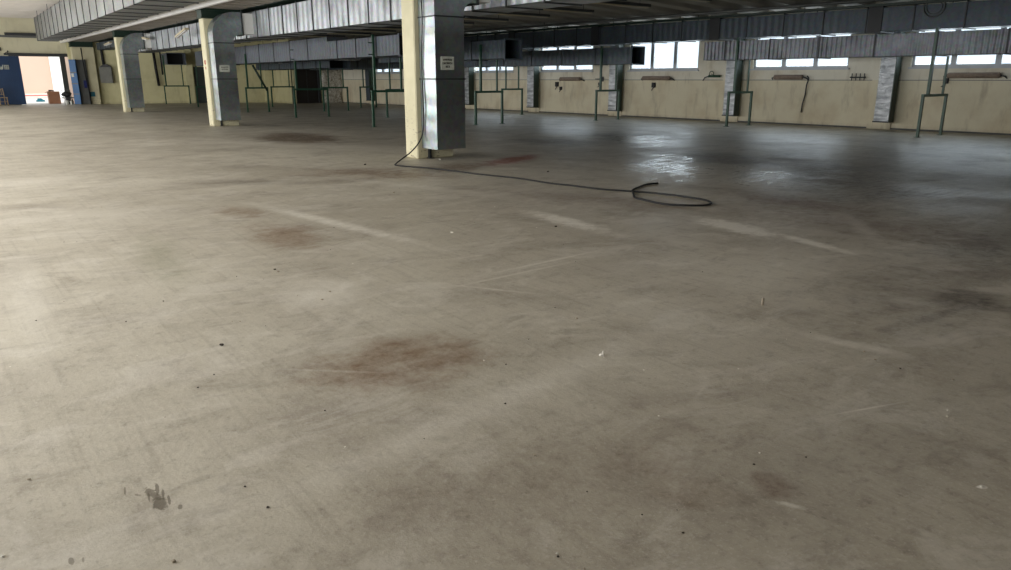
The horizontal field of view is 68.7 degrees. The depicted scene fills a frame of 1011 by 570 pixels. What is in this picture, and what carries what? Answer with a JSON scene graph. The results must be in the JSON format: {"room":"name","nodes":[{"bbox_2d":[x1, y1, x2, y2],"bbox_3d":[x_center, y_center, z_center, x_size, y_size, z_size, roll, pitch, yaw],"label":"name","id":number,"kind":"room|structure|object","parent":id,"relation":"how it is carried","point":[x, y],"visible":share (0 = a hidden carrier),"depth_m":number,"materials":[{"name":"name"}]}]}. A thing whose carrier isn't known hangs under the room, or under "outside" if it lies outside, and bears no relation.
{"room":"factory floor","nodes":[
{"label":"factory floor","id":0,"kind":"room"},
{"bbox_2d":[0,0,61,18],"bbox_3d":[-13.546,-8.847,18.339,11.750,0.290,60.700,-12,19,-36],"label":"ceiling","id":1,"kind":"structure","parent":0,"point":[8,8],"depth_m":37.43,"materials":[{"name":"concrete"}]},
{"bbox_2d":[33,0,205,41],"bbox_3d":[-12.006,-9.388,23.454,1.594,1.492,45.500,-12,19,-36],"label":"air duct","id":2,"kind":"object","parent":1,"relation":"hanging from","point":[66,19],"visible":0.98,"depth_m":27.61,"materials":[{"name":"metal"}]},
{"bbox_2d":[0,17,66,104],"bbox_3d":[-31.580,-12.923,42.320,12.600,5.200,0.250,-12,19,-36],"label":"wall","id":3,"kind":"structure","parent":0,"point":[10,25],"depth_m":43.95,"materials":[{"name":"paint"}]},
{"bbox_2d":[0,32,36,37],"bbox_3d":[-29.245,-14.657,43.366,3.200,0.260,0.240,-12,19,-36],"label":"wall lamp","id":4,"kind":"object","parent":3,"relation":"attached to","point":[6,34],"visible":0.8,"depth_m":43.73,"materials":[{"name":"grey metal"}]},
{"bbox_2d":[4,50,67,56],"bbox_3d":[-28.043,-13.883,44.427,3.500,0.320,0.240,-12,19,-36],"label":"rail","id":5,"kind":"object","parent":3,"relation":"attached to","point":[5,53],"visible":0.86,"depth_m":44.31,"materials":[{"name":"grey metal"}]},
{"bbox_2d":[0,56,26,104],"bbox_3d":[-29.858,-12.030,43.533,2.466,2.770,0.080,-12,19,-36],"label":"gate","id":6,"kind":"object","parent":5,"relation":"hanging from","point":[11,81],"visible":1,"depth_m":43.90,"materials":[{"name":"blue metal"}]},
{"bbox_2d":[60,0,232,42],"bbox_3d":[-8.815,-9.017,21.840,0.120,1.460,60.400,-12,19,-36],"label":"trim","id":7,"kind":"structure","parent":3,"relation":"attached to","point":[207,3],"depth_m":26.94,"materials":[{"name":"white paint"}]},
{"bbox_2d":[66,39,322,103],"bbox_3d":[-18.675,-13.828,47.437,16.451,4.200,3.305,-1,16,-4],"label":"wall","id":8,"kind":"structure","parent":0,"point":[110,93],"depth_m":47.21,"materials":[{"name":"paint"}]},
{"bbox_2d":[65,57,74,102],"bbox_3d":[-28.092,-13.398,47.754,0.250,3.200,4.050,-12,19,-36],"label":"trim","id":9,"kind":"structure","parent":8,"relation":"attached to","point":[66,58],"depth_m":47.27,"materials":[{"name":"paint"}]},
{"bbox_2d":[99,50,113,82],"bbox_3d":[-24.713,-13.648,45.628,0.700,2.303,0.318,-5,16,-19],"label":"electrical box","id":10,"kind":"object","parent":8,"relation":"attached to","point":[105,71],"visible":0.93,"depth_m":45.64,"materials":[{"name":"grey paint"}]},
{"bbox_2d":[152,53,159,85],"bbox_3d":[-21.982,-13.623,46.554,0.268,2.128,0.168,-12,19,-36],"label":"pipe","id":11,"kind":"object","parent":8,"relation":"attached to","point":[153,54],"visible":0.79,"depth_m":46.50,"materials":[{"name":"black metal"}]},
{"bbox_2d":[159,52,162,74],"bbox_3d":[-21.738,-14.066,46.689,0.083,1.540,0.078,-4,16,-14],"label":"pipe","id":12,"kind":"object","parent":8,"relation":"attached to","point":[159,52],"visible":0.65,"depth_m":46.69,"materials":[{"name":"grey metal"}]},
{"bbox_2d":[70,0,282,41],"bbox_3d":[-8.238,-8.605,22.411,1.330,0.240,60.400,-12,19,-36],"label":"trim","id":13,"kind":"structure","parent":8,"relation":"attached to","point":[235,4],"depth_m":27.61,"materials":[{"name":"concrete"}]},
{"bbox_2d":[175,21,188,38],"bbox_3d":[-12.464,-9.838,28.448,0.160,0.633,1.511,-12,19,-36],"label":"lamp","id":14,"kind":"object","parent":8,"relation":"hanging from","point":[183,31],"visible":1,"depth_m":28.36,"materials":[{"name":"plastic"}]},
{"bbox_2d":[93,0,304,41],"bbox_3d":[-7.132,-9.289,22.965,1.300,1.220,60.200,-12,19,-36],"label":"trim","id":15,"kind":"structure","parent":8,"relation":"attached to","point":[284,2],"depth_m":24.45,"materials":[{"name":"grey metal"}]},
{"bbox_2d":[193,67,206,102],"bbox_3d":[-19.703,-12.953,47.927,0.809,2.250,0.067,-5,16,-19],"label":"door","id":16,"kind":"structure","parent":8,"relation":"in","point":[202,96],"depth_m":47.88,"materials":[{"name":"green paint"}]},
{"bbox_2d":[296,70,321,103],"bbox_3d":[-12.621,-12.763,47.153,1.650,2.300,0.240,-12,19,-36],"label":"door","id":17,"kind":"structure","parent":8,"relation":"in","point":[305,78],"depth_m":47.27,"materials":[{"name":"paint"}]},
{"bbox_2d":[464,67,473,104],"bbox_3d":[-2.056,-10.719,37.537,0.790,3.080,0.485,-13,20,-38],"label":"duct","id":18,"kind":"object","parent":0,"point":[469,71],"visible":0.46,"depth_m":37.67,"materials":[{"name":"metal"}]},
{"bbox_2d":[0,102,1010,569],"bbox_3d":[-6.467,-5.246,24.812,29.600,0.200,60.500,-12,19,-36],"label":"floor","id":19,"kind":"structure","parent":0,"point":[892,246],"depth_m":4.34,"materials":[{"name":"concrete"}]},
{"bbox_2d":[0,88,8,105],"bbox_3d":[-29.406,-10.970,43.172,0.549,0.985,0.460,12,20,37],"label":"wooden chair","id":20,"kind":"object","parent":19,"relation":"on","point":[4,97],"visible":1,"depth_m":43.28,"materials":[{"name":"brown wood"}]},
{"bbox_2d":[59,57,70,103],"bbox_3d":[-27.249,-12.664,45.826,0.300,2.820,0.260,-12,19,-36],"label":"gate post","id":21,"kind":"object","parent":19,"relation":"on","point":[62,59],"visible":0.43,"depth_m":45.66,"materials":[{"name":"grey metal"}]},
{"bbox_2d":[68,60,81,103],"bbox_3d":[-25.888,-12.208,44.508,0.392,2.590,0.081,0,16,0],"label":"gate leaf","id":22,"kind":"object","parent":19,"relation":"on","point":[72,63],"visible":1,"depth_m":44.48,"materials":[{"name":"blue paint"}]},
{"bbox_2d":[75,59,90,104],"bbox_3d":[-25.638,-12.329,44.958,0.540,2.640,0.065,-12,19,-36],"label":"panel","id":23,"kind":"object","parent":19,"relation":"on","point":[85,98],"visible":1,"depth_m":44.91,"materials":[{"name":"metal"}]},
{"bbox_2d":[68,42,100,103],"bbox_3d":[-25.699,-12.927,45.217,1.260,3.655,0.540,-12,19,-36],"label":"concrete column","id":24,"kind":"structure","parent":19,"relation":"on","point":[87,48],"depth_m":45.03,"materials":[{"name":"beige paint"}]},
{"bbox_2d":[80,48,91,103],"bbox_3d":[-25.451,-12.670,44.917,0.200,3.281,0.070,-12,19,-36],"label":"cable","id":25,"kind":"object","parent":19,"relation":"on","point":[80,48],"visible":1,"depth_m":44.87,"materials":[{"name":"black rubber"}]},
{"bbox_2d":[111,30,144,111],"bbox_3d":[-17.585,-10.050,34.883,1.260,3.655,0.540,-12,19,-36],"label":"concrete column","id":26,"kind":"structure","parent":19,"relation":"on","point":[118,35],"depth_m":34.40,"materials":[{"name":"beige paint"}]},
{"bbox_2d":[120,32,151,111],"bbox_3d":[-17.134,-9.922,34.581,1.276,3.570,0.595,-12,19,-36],"label":"air riser","id":27,"kind":"object","parent":19,"relation":"on","point":[130,44],"visible":0.99,"depth_m":34.19,"materials":[{"name":"metal"}]},
{"bbox_2d":[162,55,191,103],"bbox_3d":[-20.443,-12.722,45.888,1.560,2.900,0.140,-10,19,-33],"label":"support frame","id":28,"kind":"object","parent":19,"relation":"on","point":[165,85],"visible":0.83,"depth_m":45.82,"materials":[{"name":"green paint"}]},
{"bbox_2d":[161,53,186,64],"bbox_3d":[-20.548,-13.974,45.781,1.110,0.710,1.720,-10,19,-33],"label":"air duct","id":29,"kind":"object","parent":28,"relation":"on","point":[169,58],"visible":1,"depth_m":45.60,"materials":[{"name":"silver metal"}]},
{"bbox_2d":[195,66,205,106],"bbox_3d":[-16.675,-11.038,41.142,1.140,2.200,0.140,-11,19,-34],"label":"support frame","id":30,"kind":"object","parent":19,"relation":"on","point":[197,86],"visible":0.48,"depth_m":40.92,"materials":[{"name":"green paint"}]},
{"bbox_2d":[195,37,347,65],"bbox_3d":[-11.459,-10.569,33.978,0.845,0.804,18.600,-11,19,-34],"label":"air duct","id":31,"kind":"object","parent":30,"relation":"on","point":[308,49],"visible":0.66,"depth_m":29.98,"materials":[{"name":"metal"}]},
{"bbox_2d":[195,8,239,125],"bbox_3d":[-9.268,-7.111,24.323,1.260,3.655,0.540,-12,19,-36],"label":"concrete column","id":32,"kind":"structure","parent":19,"relation":"on","point":[205,15],"depth_m":23.86,"materials":[{"name":"beige paint"}]},
{"bbox_2d":[207,11,253,125],"bbox_3d":[-8.812,-6.984,24.023,1.326,3.570,0.595,-12,19,-36],"label":"air riser","id":33,"kind":"object","parent":19,"relation":"on","point":[222,30],"visible":1,"depth_m":23.62,"materials":[{"name":"metal"}]},
{"bbox_2d":[219,65,229,71],"bbox_3d":[-8.946,-6.900,23.575,0.310,0.210,0.015,-12,19,-36],"label":"sign","id":34,"kind":"object","parent":33,"relation":"attached to","point":[223,68],"visible":1,"depth_m":23.57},
{"bbox_2d":[244,54,269,112],"bbox_3d":[-11.589,-9.370,34.406,1.140,2.600,0.140,-11,19,-34],"label":"support frame","id":35,"kind":"object","parent":19,"relation":"on","point":[247,87],"visible":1,"depth_m":34.32,"materials":[{"name":"green paint"}]},
{"bbox_2d":[252,65,267,90],"bbox_3d":[-11.411,-9.624,34.385,0.669,1.185,0.099,-10,19,-33],"label":"pipe","id":36,"kind":"object","parent":35,"relation":"attached to","point":[253,66],"visible":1,"depth_m":34.35,"materials":[{"name":"green metal"}]},
{"bbox_2d":[270,70,296,106],"bbox_3d":[-12.433,-10.971,41.274,1.440,2.000,0.140,-12,19,-36],"label":"support frame","id":37,"kind":"object","parent":19,"relation":"on","point":[273,86],"visible":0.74,"depth_m":41.04,"materials":[{"name":"green paint"}]},
{"bbox_2d":[256,60,349,69],"bbox_3d":[-10.890,-11.658,38.897,1.060,0.660,10.020,-12,19,-36],"label":"air duct","id":38,"kind":"object","parent":37,"relation":"on","point":[331,64],"visible":0.59,"depth_m":36.81,"materials":[{"name":"metal"}]},
{"bbox_2d":[289,49,330,117],"bbox_3d":[-7.873,-8.224,29.824,1.553,2.850,0.145,-11,19,-34],"label":"support frame","id":39,"kind":"object","parent":19,"relation":"on","point":[295,67],"visible":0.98,"depth_m":29.77,"materials":[{"name":"green paint"}]},
{"bbox_2d":[322,70,342,102],"bbox_3d":[-11.215,-13.030,47.818,1.450,2.464,0.224,-12,19,-36],"label":"metal panel","id":40,"kind":"object","parent":19,"relation":"on","point":[335,94],"visible":0.75,"depth_m":47.91,"materials":[{"name":"grey metal"}]},
{"bbox_2d":[322,68,349,110],"bbox_3d":[-8.224,-9.437,35.764,1.400,2.000,0.140,-12,19,-36],"label":"support frame","id":41,"kind":"object","parent":19,"relation":"on","point":[327,68],"visible":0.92,"depth_m":35.74,"materials":[{"name":"green paint"}]},
{"bbox_2d":[359,69,376,107],"bbox_3d":[-7.455,-10.649,40.081,1.060,2.020,0.140,-12,19,-36],"label":"support frame","id":42,"kind":"object","parent":19,"relation":"on","point":[363,86],"visible":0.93,"depth_m":40.00,"materials":[{"name":"green paint"}]},
{"bbox_2d":[310,46,644,69],"bbox_3d":[-3.407,-10.769,35.665,0.740,0.640,25.020,-13,20,-39],"label":"air duct","id":43,"kind":"object","parent":42,"relation":"on","point":[633,55],"visible":0.5,"depth_m":28.93,"materials":[{"name":"metal"}]},
{"bbox_2d":[368,34,405,126],"bbox_3d":[-3.779,-6.601,23.990,1.423,2.850,0.145,-11,19,-34],"label":"support frame","id":44,"kind":"object","parent":19,"relation":"on","point":[372,35],"visible":0.71,"depth_m":23.78,"materials":[{"name":"green paint"}]},
{"bbox_2d":[327,33,402,59],"bbox_3d":[-4.441,-7.861,24.548,0.860,0.660,5.520,-11,19,-34],"label":"air duct","id":45,"kind":"object","parent":44,"relation":"attached to","point":[388,45],"visible":0.84,"depth_m":24.08,"materials":[{"name":"metal"}]},
{"bbox_2d":[385,63,403,117],"bbox_3d":[-4.400,-7.853,29.833,1.040,2.130,0.140,-12,19,-36],"label":"support frame","id":46,"kind":"object","parent":19,"relation":"on","point":[386,93],"visible":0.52,"depth_m":29.63,"materials":[{"name":"green paint"}]},
{"bbox_2d":[378,38,521,62],"bbox_3d":[-2.348,-8.539,27.207,0.720,0.660,8.620,-12,19,-36],"label":"air duct","id":47,"kind":"object","parent":46,"relation":"on","point":[506,48],"visible":0.45,"depth_m":24.50,"materials":[{"name":"metal"}]},
{"bbox_2d":[401,0,452,158],"bbox_3d":[-1.393,-4.354,14.418,1.260,3.655,0.540,-12,19,-36],"label":"concrete column","id":48,"kind":"structure","parent":19,"relation":"on","point":[409,8],"depth_m":14.14,"materials":[{"name":"beige paint"}]},
{"bbox_2d":[417,0,490,158],"bbox_3d":[-0.946,-4.225,14.113,1.286,3.570,0.595,-12,19,-36],"label":"air riser","id":49,"kind":"object","parent":19,"relation":"on","point":[443,20],"visible":0.98,"depth_m":13.79,"materials":[{"name":"metal"}]},
{"bbox_2d":[138,0,626,52],"bbox_3d":[-5.196,-7.546,20.806,0.894,0.844,43.400,-12,19,-36],"label":"air duct","id":50,"kind":"object","parent":49,"relation":"attached to","point":[307,17],"visible":0.73,"depth_m":19.82,"materials":[{"name":"metal"}]},
{"bbox_2d":[96,40,114,49],"bbox_3d":[-21.470,-13.459,41.262,0.744,0.444,10.200,-12,19,-36],"label":"air duct","id":51,"kind":"object","parent":50,"relation":"attached to","point":[100,46],"visible":0.38,"depth_m":43.22,"materials":[{"name":"metal"}]},
{"bbox_2d":[441,56,453,69],"bbox_3d":[-1.072,-4.100,13.683,0.290,0.240,0.015,-12,19,-36],"label":"sign","id":52,"kind":"object","parent":49,"relation":"attached to","point":[447,63],"visible":1,"depth_m":13.67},
{"bbox_2d":[473,45,504,124],"bbox_3d":[-0.562,-6.774,25.078,1.260,2.600,0.140,-12,19,-36],"label":"support frame","id":53,"kind":"object","parent":19,"relation":"on","point":[480,46],"visible":0.99,"depth_m":24.96,"materials":[{"name":"green paint"}]},
{"bbox_2d":[501,66,523,115],"bbox_3d":[0.289,-8.309,31.676,1.240,2.020,0.140,-12,20,-37],"label":"support frame","id":54,"kind":"object","parent":19,"relation":"on","point":[505,88],"visible":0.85,"depth_m":31.68,"materials":[{"name":"green paint"}]},
{"bbox_2d":[394,0,711,205],"bbox_3d":[0.472,-3.259,11.328,1.512,3.201,6.832,-14,21,-41],"label":"cable","id":55,"kind":"object","parent":19,"relation":"on","point":[633,189],"visible":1,"depth_m":10.91,"materials":[{"name":"black rubber"}]},
{"bbox_2d":[593,46,620,120],"bbox_3d":[3.849,-7.542,27.726,1.360,2.660,0.140,-12,20,-37],"label":"support frame","id":56,"kind":"object","parent":19,"relation":"on","point":[601,47],"visible":1,"depth_m":27.57,"materials":[{"name":"green paint"}]},
{"bbox_2d":[723,37,752,126],"bbox_3d":[7.707,-6.619,24.186,1.360,2.780,0.140,-12,19,-36],"label":"support frame","id":57,"kind":"object","parent":19,"relation":"on","point":[734,91],"visible":0.95,"depth_m":24.05,"materials":[{"name":"green paint"}]},
{"bbox_2d":[703,28,1010,60],"bbox_3d":[11.754,-6.264,19.182,0.745,0.624,15.400,-12,20,-37],"label":"air duct","id":58,"kind":"object","parent":57,"relation":"on","point":[991,41],"visible":0.93,"depth_m":20.61,"materials":[{"name":"metal"}]},
{"bbox_2d":[915,28,949,137],"bbox_3d":[11.546,-5.401,19.810,1.500,2.780,0.140,-12,19,-36],"label":"support frame","id":59,"kind":"object","parent":19,"relation":"on","point":[927,94],"visible":0.95,"depth_m":19.65,"materials":[{"name":"green paint"}]},
{"bbox_3d":[-26.825,-11.527,45.393,0.580,0.863,0.738,-12,19,-36],"label":"cart","id":60,"kind":"object","parent":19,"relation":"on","visible":0},
{"bbox_2d":[61,91,71,96],"bbox_3d":[-26.921,-11.692,45.356,0.564,0.360,0.447,-12,19,-36],"label":"sack","id":61,"kind":"object","parent":60,"relation":"on","point":[65,93],"visible":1,"depth_m":45.24,"materials":[{"name":"black plastic"}]},
{"bbox_2d":[263,0,960,40],"bbox_3d":[-1.228,-10.543,27.418,16.500,1.464,60.400,-12,19,-36],"label":"ceiling","id":62,"kind":"structure","parent":0,"point":[658,7],"depth_m":26.30,"materials":[{"name":"concrete"}]},
{"bbox_2d":[306,34,344,36],"bbox_3d":[-8.813,-12.320,35.070,2.551,1.074,0.170,-12,20,-37],"label":"ceiling lamp","id":63,"kind":"object","parent":62,"relation":"hanging from","point":[315,35],"visible":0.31,"depth_m":35.28,"materials":[{"name":"grey metal"}]},
{"bbox_2d":[327,32,370,34],"bbox_3d":[-7.176,-11.744,33.002,2.551,1.074,0.170,-12,20,-37],"label":"ceiling lamp","id":64,"kind":"object","parent":62,"relation":"hanging from","point":[348,33],"visible":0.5,"depth_m":33.29,"materials":[{"name":"grey metal"}]},
{"bbox_2d":[350,29,395,32],"bbox_3d":[-5.782,-11.254,31.239,2.551,1.074,0.170,-12,20,-37],"label":"ceiling lamp","id":65,"kind":"object","parent":62,"relation":"hanging from","point":[361,30],"visible":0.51,"depth_m":31.49,"materials":[{"name":"grey metal"}]},
{"bbox_2d":[371,26,401,29],"bbox_3d":[-4.570,-10.827,29.707,2.551,1.074,0.170,-12,20,-37],"label":"ceiling lamp","id":66,"kind":"object","parent":62,"relation":"hanging from","point":[386,27],"visible":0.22,"depth_m":29.71,"materials":[{"name":"grey metal"}]},
{"bbox_2d":[464,20,473,24],"bbox_3d":[-2.205,-9.995,26.719,2.551,1.074,0.170,-12,20,-37],"label":"ceiling lamp","id":67,"kind":"object","parent":62,"relation":"hanging from","point":[465,23],"visible":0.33,"depth_m":27.41,"materials":[{"name":"grey metal"}]},
{"bbox_2d":[464,15,508,21],"bbox_3d":[-0.932,-9.547,25.110,2.551,1.074,0.170,-12,20,-37],"label":"ceiling lamp","id":68,"kind":"object","parent":62,"relation":"hanging from","point":[498,19],"visible":0.57,"depth_m":25.39,"materials":[{"name":"grey metal"}]},
{"bbox_2d":[492,10,549,17],"bbox_3d":[0.419,-9.072,23.401,2.551,1.074,0.170,-12,20,-37],"label":"ceiling lamp","id":69,"kind":"object","parent":62,"relation":"hanging from","point":[522,14],"visible":0.63,"depth_m":23.69,"materials":[{"name":"grey metal"}]},
{"bbox_2d":[543,4,593,13],"bbox_3d":[1.674,-8.630,21.815,2.551,1.074,0.170,-12,20,-37],"label":"ceiling lamp","id":70,"kind":"object","parent":62,"relation":"hanging from","point":[560,9],"visible":0.63,"depth_m":22.07,"materials":[{"name":"grey metal"}]},
{"bbox_2d":[590,1,650,7],"bbox_3d":[3.069,-8.140,20.053,2.551,1.074,0.170,-12,20,-37],"label":"ceiling lamp","id":71,"kind":"object","parent":62,"relation":"hanging from","point":[614,3],"visible":0.71,"depth_m":20.27,"materials":[{"name":"grey metal"}]},
{"bbox_2d":[464,0,890,32],"bbox_3d":[3.343,-10.135,28.502,0.107,0.099,46.000,-13,20,-38],"label":"pipe","id":72,"kind":"object","parent":62,"relation":"attached to","point":[844,1],"visible":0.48,"depth_m":24.99,"materials":[{"name":"grey metal"}]},
{"bbox_2d":[359,0,1010,49],"bbox_3d":[3.770,-10.176,29.507,0.903,1.220,45.000,-13,20,-38],"label":"air duct","id":73,"kind":"object","parent":62,"relation":"hanging from","point":[973,15],"visible":0.7,"depth_m":23.16,"materials":[{"name":"metal"}]},
{"bbox_2d":[365,69,374,100],"bbox_3d":[-8.451,-12.750,44.833,0.790,3.080,0.485,-13,20,-38],"label":"duct","id":74,"kind":"object","parent":73,"relation":"attached to","point":[367,72],"visible":0.43,"depth_m":44.98,"materials":[{"name":"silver metal"}]},
{"bbox_2d":[527,48,538,107],"bbox_3d":[1.097,-9.718,33.941,0.790,3.080,0.485,-13,20,-38],"label":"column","id":75,"kind":"structure","parent":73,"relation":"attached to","point":[532,71],"depth_m":34.10,"materials":[{"name":"metal"}]},
{"bbox_2d":[607,45,623,110],"bbox_3d":[4.359,-8.682,30.219,0.790,3.080,0.485,-13,20,-38],"label":"duct","id":76,"kind":"object","parent":73,"relation":"attached to","point":[612,96],"visible":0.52,"depth_m":30.38,"materials":[{"name":"metal"}]},
{"bbox_2d":[722,39,744,115],"bbox_3d":[7.938,-7.546,26.136,0.790,3.080,0.485,-13,20,-38],"label":"duct","id":77,"kind":"object","parent":73,"relation":"hanging from","point":[734,105],"visible":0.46,"depth_m":26.30,"materials":[{"name":"metal"}]},
{"bbox_2d":[872,32,904,122],"bbox_3d":[11.413,-6.442,22.171,0.790,3.080,0.485,-13,20,-38],"label":"duct","id":78,"kind":"object","parent":73,"relation":"attached to","point":[890,67],"visible":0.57,"depth_m":22.34,"materials":[{"name":"metal"}]},
{"bbox_2d":[687,0,711,2],"bbox_3d":[4.342,-7.692,18.444,2.551,1.074,0.170,-12,20,-37],"label":"ceiling lamp","id":79,"kind":"object","parent":62,"relation":"hanging from","point":[706,1],"visible":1,"depth_m":19.12,"materials":[{"name":"grey metal"}]},
{"bbox_2d":[464,0,969,35],"bbox_3d":[3.740,-10.115,28.822,0.210,0.070,46.000,-13,20,-38],"label":"roof beam","id":80,"kind":"structure","parent":62,"relation":"attached to","point":[922,1],"depth_m":24.18,"materials":[{"name":"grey metal"}]},
{"bbox_2d":[341,0,1010,133],"bbox_3d":[6.242,-8.628,28.942,0.341,4.100,52.900,-13,20,-38],"label":"wall","id":81,"kind":"structure","parent":0,"point":[831,98],"depth_m":25.66,"materials":[{"name":"paint"}]},
{"bbox_2d":[376,69,399,73],"bbox_3d":[-7.070,-13.295,43.861,0.220,1.510,3.050,-13,20,-38],"label":"window","id":82,"kind":"structure","parent":81,"relation":"in","point":[383,70],"depth_m":43.93,"materials":[{"name":"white glass"}]},
{"bbox_2d":[474,67,513,72],"bbox_3d":[-0.618,-11.246,36.500,0.220,1.510,3.250,-13,20,-38],"label":"window","id":83,"kind":"structure","parent":81,"relation":"in","point":[500,70],"depth_m":36.56,"materials":[{"name":"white glass"}]},
{"bbox_2d":[539,47,592,71],"bbox_3d":[2.688,-10.195,32.728,0.220,1.510,3.400,-13,20,-38],"label":"window","id":84,"kind":"structure","parent":81,"relation":"in","point":[575,69],"depth_m":32.79,"materials":[{"name":"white glass"}]},
{"bbox_2d":[559,77,583,80],"bbox_3d":[2.863,-9.065,32.593,0.228,0.176,1.525,-13,20,-38],"label":"wall heater","id":85,"kind":"object","parent":81,"relation":"attached to","point":[560,78],"visible":1,"depth_m":32.47,"materials":[{"name":"metal"}]},
{"bbox_2d":[641,76,674,80],"bbox_3d":[5.932,-8.119,29.085,0.228,0.176,1.625,-13,20,-38],"label":"wall heater","id":86,"kind":"object","parent":81,"relation":"attached to","point":[643,77],"visible":1,"depth_m":28.97,"materials":[{"name":"metal"}]},
{"bbox_2d":[627,41,699,71],"bbox_3d":[6.156,-9.094,28.772,0.220,1.510,3.450,-13,20,-38],"label":"window","id":87,"kind":"structure","parent":81,"relation":"in","point":[653,45],"depth_m":28.93,"materials":[{"name":"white glass"}]},
{"bbox_2d":[341,79,1010,80],"bbox_3d":[6.232,-8.009,28.902,0.018,0.020,52.600,-13,20,-38],"label":"trim","id":88,"kind":"structure","parent":81,"relation":"attached to","point":[341,79],"depth_m":21.83,"materials":[{"name":"grey metal"}]},
{"bbox_2d":[343,102,1010,134],"bbox_3d":[6.231,-6.620,29.288,0.020,0.045,52.600,-13,20,-38],"label":"baseboard","id":89,"kind":"structure","parent":81,"relation":"attached to","point":[343,102],"depth_m":25.78,"materials":[{"name":"grey paint"}]},
{"bbox_2d":[703,71,720,80],"bbox_3d":[7.558,-7.675,27.176,0.253,0.355,0.766,-13,20,-38],"label":"valve","id":90,"kind":"object","parent":81,"relation":"attached to","point":[709,75],"visible":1,"depth_m":27.04,"materials":[{"name":"green paint"}]},
{"bbox_2d":[772,75,807,79],"bbox_3d":[9.549,-6.999,24.950,0.228,0.176,1.325,-13,20,-38],"label":"wall heater","id":91,"kind":"object","parent":81,"relation":"attached to","point":[775,77],"visible":1,"depth_m":24.86,"materials":[{"name":"metal"}]},
{"bbox_2d":[801,76,808,111],"bbox_3d":[9.968,-6.355,24.635,0.084,1.196,0.239,-3,16,-10],"label":"hose","id":92,"kind":"object","parent":91,"relation":"hanging from","point":[807,76],"visible":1,"depth_m":24.64,"materials":[{"name":"black rubber"}]},
{"bbox_2d":[750,34,851,69],"bbox_3d":[9.818,-7.931,24.595,0.220,1.510,3.500,-13,20,-38],"label":"window","id":93,"kind":"structure","parent":81,"relation":"in","point":[784,66],"depth_m":24.64,"materials":[{"name":"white glass"}]},
{"bbox_2d":[850,73,865,80],"bbox_3d":[11.094,-6.540,23.269,0.100,0.220,0.500,-13,20,-38],"label":"pipe manifold","id":94,"kind":"object","parent":81,"relation":"attached to","point":[851,77],"visible":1,"depth_m":23.23,"materials":[{"name":"grey metal"}]},
{"bbox_2d":[908,27,1010,68],"bbox_3d":[13.237,-6.845,20.694,0.220,1.510,3.500,-13,20,-38],"label":"window","id":95,"kind":"structure","parent":81,"relation":"in","point":[954,64],"depth_m":21.12,"materials":[{"name":"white glass"}]},
{"bbox_2d":[943,72,1006,78],"bbox_3d":[13.167,-5.889,20.812,0.228,0.176,1.625,-13,20,-38],"label":"wall heater","id":96,"kind":"object","parent":81,"relation":"attached to","point":[951,74],"visible":0.85,"depth_m":20.71,"materials":[{"name":"metal"}]},
{"label":"outside","id":97,"kind":"structure","parent":0,"visible":0},
{"bbox_2d":[22,98,74,104],"bbox_3d":[-43.881,-17.210,67.809,75.000,0.190,55.550,-12,19,-36],"label":"ground","id":98,"kind":"structure","parent":97,"point":[30,101],"depth_m":51.55,"materials":[{"name":"concrete"}]},
{"bbox_2d":[19,56,52,97],"bbox_3d":[-44.759,-19.689,59.539,12.750,9.000,6.100,-12,19,-36],"label":"building","id":99,"kind":"structure","parent":98,"relation":"on","point":[35,71],"depth_m":61.10,"materials":[{"name":"beige paint"}]},
{"bbox_2d":[25,94,47,97],"bbox_3d":[-33.315,-13.238,52.215,2.300,0.500,0.450,-12,19,-36],"label":"striped barrier","id":100,"kind":"object","parent":98,"relation":"on","point":[26,95],"visible":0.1,"depth_m":52.24,"materials":[{"name":"white plastic"}]},
{"bbox_2d":[45,91,60,103],"bbox_3d":[-28.507,-11.804,46.597,0.760,0.750,0.600,-12,19,-36],"label":"cardboard box","id":101,"kind":"object","parent":98,"relation":"on","point":[53,96],"visible":1,"depth_m":46.40,"materials":[{"name":"brown cardboard"}]},
{"bbox_2d":[48,57,63,97],"bbox_3d":[-35.950,-20.974,66.021,9.250,8.000,6.300,-12,19,-36],"label":"building","id":102,"kind":"structure","parent":98,"relation":"on","point":[54,62],"depth_m":61.77,"materials":[{"name":"white paint"}]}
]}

